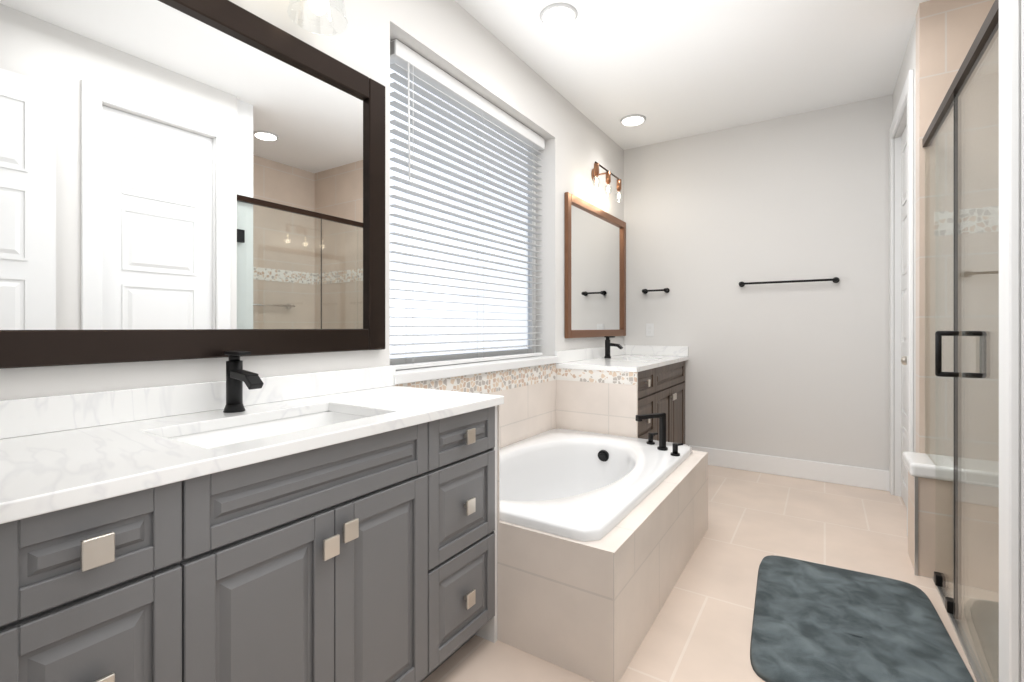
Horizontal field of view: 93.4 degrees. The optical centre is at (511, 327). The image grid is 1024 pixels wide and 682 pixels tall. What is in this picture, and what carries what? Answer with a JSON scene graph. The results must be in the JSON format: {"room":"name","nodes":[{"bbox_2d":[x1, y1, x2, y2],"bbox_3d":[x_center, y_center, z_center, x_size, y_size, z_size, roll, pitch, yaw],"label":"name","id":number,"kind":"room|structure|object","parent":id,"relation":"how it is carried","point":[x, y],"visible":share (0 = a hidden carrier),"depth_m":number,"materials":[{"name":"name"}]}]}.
{"room":"bathroom","nodes":[
{"label":"bathroom","id":0,"kind":"room"},
{"bbox_2d":[0,0,623,399],"bbox_3d":[-0.510,-0.241,2.236,0.190,2.778,5.599,0,0,33],"label":"wall","id":1,"kind":"structure","parent":0,"point":[455,40],"depth_m":2.29,"materials":[{"name":"white paint"}]},
{"bbox_2d":[0,0,384,368],"bbox_3d":[-0.876,-0.452,1.465,0.030,1.086,1.267,0,0,33],"label":"mirror","id":2,"kind":"object","parent":1,"relation":"attached to","point":[189,179],"visible":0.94,"depth_m":1.37,"materials":[{"name":"clear glass"}]},
{"bbox_2d":[0,366,395,437],"bbox_3d":[-0.886,0.206,1.458,0.019,0.084,1.418,0,0,33],"label":"backsplash","id":3,"kind":"structure","parent":1,"relation":"attached to","point":[38,415],"depth_m":1.31,"materials":[{"name":"white stone"}]},
{"bbox_2d":[287,0,347,35],"bbox_3d":[-0.797,-1.158,1.410,0.224,0.258,0.689,0,0,33],"label":"sconce","id":4,"kind":"object","parent":1,"relation":"attached to","point":[327,1],"visible":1,"depth_m":1.67,"materials":[{"name":"clear"}]},
{"bbox_2d":[390,68,535,364],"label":"window","id":5,"kind":"structure","parent":1,"relation":"in","point":[431,358],"depth_m":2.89,"materials":[{"name":"white"}]},
{"bbox_2d":[390,39,544,369],"bbox_3d":[-0.177,-0.551,2.760,0.090,1.490,1.374,0,0,33],"label":"window blind","id":6,"kind":"object","parent":5,"relation":"attached to","point":[414,66],"visible":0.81,"depth_m":2.58,"materials":[{"name":"white plastic"}]},
{"bbox_2d":[394,356,558,384],"bbox_3d":[-0.163,0.221,2.712,0.185,0.045,1.499,0,0,33],"label":"window sill","id":7,"kind":"structure","parent":1,"relation":"attached to","point":[403,376],"depth_m":2.47,"materials":[{"name":"white stone"}]},
{"bbox_2d":[395,363,637,521],"bbox_3d":[0.138,0.478,2.532,0.574,0.470,1.490,0,0,33],"label":"tile","id":8,"kind":"structure","parent":1,"relation":"attached to","point":[539,399],"depth_m":3.04,"materials":[{"name":"tile"}]},
{"bbox_2d":[555,345,626,364],"bbox_3d":[0.666,0.206,3.856,0.019,0.084,1.357,0,0,33],"label":"backsplash","id":9,"kind":"structure","parent":1,"relation":"attached to","point":[576,354],"depth_m":3.67,"materials":[{"name":"white stone"}]},
{"bbox_2d":[564,192,625,337],"bbox_3d":[0.706,-0.440,3.908,0.030,1.035,1.188,0,0,33],"label":"mirror","id":10,"kind":"object","parent":1,"relation":"attached to","point":[594,271],"visible":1,"depth_m":3.81,"materials":[{"name":"clear glass"}]},
{"bbox_2d":[591,161,621,201],"bbox_3d":[0.720,-1.154,3.823,0.147,0.236,0.527,0,0,33],"label":"sconce","id":11,"kind":"object","parent":1,"relation":"attached to","point":[595,173],"visible":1,"depth_m":3.79,"materials":[{"name":"brown metal"}]},
{"bbox_2d":[455,0,928,149],"bbox_3d":[0.800,-1.680,1.388,3.310,0.100,5.599,0,0,33],"label":"ceiling","id":12,"kind":"structure","parent":0,"point":[669,70],"depth_m":2.89,"materials":[{"name":"white paint"}]},
{"bbox_2d":[540,3,577,27],"bbox_3d":[0.244,-1.623,2.519,0.198,0.014,0.198,0,0,33],"label":"recessed light","id":13,"kind":"object","parent":12,"relation":"in","point":[558,15],"visible":0.92,"depth_m":2.50,"materials":[{"name":"white plastic"}]},
{"bbox_2d":[620,114,645,125],"bbox_3d":[0.950,-1.623,3.787,0.198,0.014,0.198,0,0,33],"label":"recessed light","id":14,"kind":"object","parent":12,"relation":"in","point":[633,119],"visible":0.98,"depth_m":3.77,"materials":[{"name":"white plastic"}]},
{"bbox_2d":[423,465,998,681],"bbox_3d":[0.800,1.198,1.388,3.310,0.100,5.599,0,0,33],"label":"floor","id":15,"kind":"structure","parent":0,"point":[700,629],"depth_m":2.26,"materials":[{"name":"tile"}]},
{"bbox_2d":[0,402,503,681],"bbox_3d":[-0.646,0.712,1.318,0.576,0.870,1.400,0,0,33],"label":"bathroom vanity","id":16,"kind":"object","parent":15,"relation":"on","point":[334,526],"depth_m":1.04,"materials":[{"name":"grey wood"}]},
{"bbox_2d":[0,386,503,513],"bbox_3d":[-0.654,0.262,1.308,0.573,0.030,1.418,0,0,33],"label":"countertop","id":17,"kind":"structure","parent":16,"relation":"on","point":[57,465],"depth_m":1.05,"materials":[{"name":"white stone"}]},
{"bbox_2d":[223,351,263,412],"bbox_3d":[-0.780,0.159,1.399,0.153,0.177,0.058,0,0,33],"label":"faucet","id":18,"kind":"object","parent":17,"relation":"on","point":[237,375],"visible":1,"depth_m":1.40,"materials":[{"name":"black metal"}]},
{"bbox_2d":[172,406,359,441],"bbox_3d":[-0.615,0.341,1.292,0.328,0.152,0.528,0,0,33],"label":"sink","id":19,"kind":"object","parent":17,"relation":"in","point":[302,417],"depth_m":1.42,"materials":[{"name":"white ceramic"}]},
{"bbox_2d":[497,428,707,681],"bbox_3d":[0.312,0.913,2.407,0.977,0.470,1.466,0,0,33],"label":"bathtub","id":20,"kind":"object","parent":15,"relation":"on","point":[600,536],"visible":0.79,"depth_m":1.76,"materials":[{"name":"tile"}]},
{"bbox_2d":[635,413,682,455],"bbox_3d":[0.833,0.577,2.669,0.241,0.201,0.293,0,0,33],"label":"tub filler","id":21,"kind":"object","parent":20,"relation":"on","point":[662,431],"visible":1,"depth_m":2.66,"materials":[{"name":"black metal"}]},
{"bbox_2d":[583,357,688,443],"bbox_3d":[0.908,0.712,3.716,0.576,0.870,1.330,0,0,33],"label":"bathroom vanity","id":22,"kind":"object","parent":15,"relation":"on","point":[660,370],"depth_m":3.59,"materials":[{"name":"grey wood"}]},
{"bbox_2d":[556,353,682,372],"bbox_3d":[0.899,0.262,3.706,0.573,0.030,1.357,0,0,33],"label":"countertop","id":23,"kind":"structure","parent":22,"relation":"on","point":[613,363],"depth_m":3.35,"materials":[{"name":"white stone"}]},
{"bbox_2d":[604,336,622,357],"bbox_3d":[0.809,0.159,3.854,0.153,0.177,0.058,0,0,33],"label":"faucet","id":24,"kind":"object","parent":23,"relation":"on","point":[608,344],"visible":1,"depth_m":3.86,"materials":[{"name":"black metal"}]},
{"bbox_2d":[623,357,642,360],"bbox_3d":[0.967,0.336,3.752,0.300,0.142,0.449,0,0,33],"label":"sink","id":25,"kind":"object","parent":23,"relation":"in","point":[624,358],"depth_m":3.98,"materials":[{"name":"white ceramic"}]},
{"bbox_2d":[750,555,973,681],"bbox_3d":[1.285,1.133,1.843,0.640,0.027,0.970,0,0,29],"label":"bath mat","id":26,"kind":"object","parent":15,"relation":"on","point":[814,622],"visible":1,"depth_m":1.79,"materials":[{"name":"grey fabric"}]},
{"bbox_2d":[903,452,998,592],"bbox_3d":[2.386,0.888,2.043,1.116,0.520,0.272,0,0,33],"label":"shower bench","id":27,"kind":"object","parent":15,"relation":"on","point":[922,511],"visible":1,"depth_m":2.20,"materials":[{"name":"tile"}]},
{"bbox_2d":[933,576,986,681],"bbox_3d":[1.633,1.142,1.737,0.024,0.012,1.089,0,0,33],"label":"trim","id":28,"kind":"structure","parent":15,"relation":"on","point":[967,654],"depth_m":1.74,"materials":[{"name":"grey metal"}]},
{"bbox_2d":[922,0,998,681],"bbox_3d":[1.703,0.097,1.845,0.143,2.078,1.348,0,0,33],"label":"glass","id":29,"kind":"object","parent":28,"relation":"on","point":[985,36],"visible":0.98,"depth_m":1.75,"materials":[{"name":"grey"}]},
{"bbox_2d":[624,94,892,470],"bbox_3d":[2.289,-0.241,3.687,3.310,2.778,0.120,0,0,33],"label":"wall","id":30,"kind":"structure","parent":0,"point":[794,370],"depth_m":3.77,"materials":[{"name":"white paint"}]},
{"bbox_2d":[646,324,653,335],"bbox_3d":[1.228,0.024,4.297,0.070,0.114,0.008,0,0,33],"label":"electrical outlet","id":31,"kind":"object","parent":30,"relation":"attached to","point":[649,329],"visible":1,"depth_m":4.29,"materials":[{"name":"white plastic"}]},
{"bbox_2d":[642,288,669,293],"bbox_3d":[1.257,-0.322,4.237,0.234,0.044,0.077,0,0,33],"label":"towel bar","id":32,"kind":"object","parent":30,"relation":"attached to","point":[665,290],"visible":1,"depth_m":4.21,"materials":[{"name":"black metal"}]},
{"bbox_2d":[627,345,688,356],"bbox_3d":[1.271,0.206,4.262,0.553,0.084,0.019,0,0,33],"label":"backsplash","id":33,"kind":"structure","parent":30,"relation":"attached to","point":[660,351],"depth_m":4.22,"materials":[{"name":"white stone"}]},
{"bbox_2d":[739,277,838,286],"bbox_3d":[2.101,-0.347,3.691,0.674,0.044,0.077,0,0,33],"label":"towel bar","id":34,"kind":"object","parent":30,"relation":"attached to","point":[834,280],"visible":1,"depth_m":3.65,"materials":[{"name":"black metal"}]},
{"bbox_2d":[689,445,888,490],"bbox_3d":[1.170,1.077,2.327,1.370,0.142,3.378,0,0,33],"label":"baseboard","id":35,"kind":"structure","parent":30,"relation":"attached to","point":[870,478],"depth_m":3.66,"materials":[{"name":"white wood"}]},
{"bbox_2d":[916,0,975,458],"bbox_3d":[2.509,-0.241,2.197,1.020,2.778,0.124,0,0,33],"label":"wall","id":36,"kind":"structure","parent":0,"point":[947,31],"depth_m":2.38,"materials":[{"name":"beige tile"}]},
{"bbox_2d":[893,0,1020,681],"bbox_3d":[1.225,-0.241,1.041,0.120,2.778,5.479,0,0,33],"label":"wall","id":37,"kind":"structure","parent":0,"point":[908,62],"depth_m":2.56,"materials":[{"name":"white paint"}]},
{"bbox_2d":[889,69,913,535],"bbox_3d":[2.437,-0.117,2.949,0.158,2.530,0.940,0,0,33],"label":"door","id":38,"kind":"structure","parent":37,"relation":"in","point":[904,292],"depth_m":3.17,"materials":[{"name":"white wood"}]},
{"bbox_2d":[999,0,1023,681],"bbox_3d":[1.105,-0.117,0.892,0.158,2.530,0.800,0,0,33],"label":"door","id":39,"kind":"structure","parent":37,"relation":"in","point":[1009,340],"depth_m":1.19,"materials":[{"name":"white"}]},
{"bbox_2d":[976,0,998,460],"bbox_3d":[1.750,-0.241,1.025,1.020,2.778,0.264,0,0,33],"label":"wall","id":40,"kind":"structure","parent":0,"point":[983,7],"depth_m":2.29,"materials":[{"name":"beige tile"}]}
]}

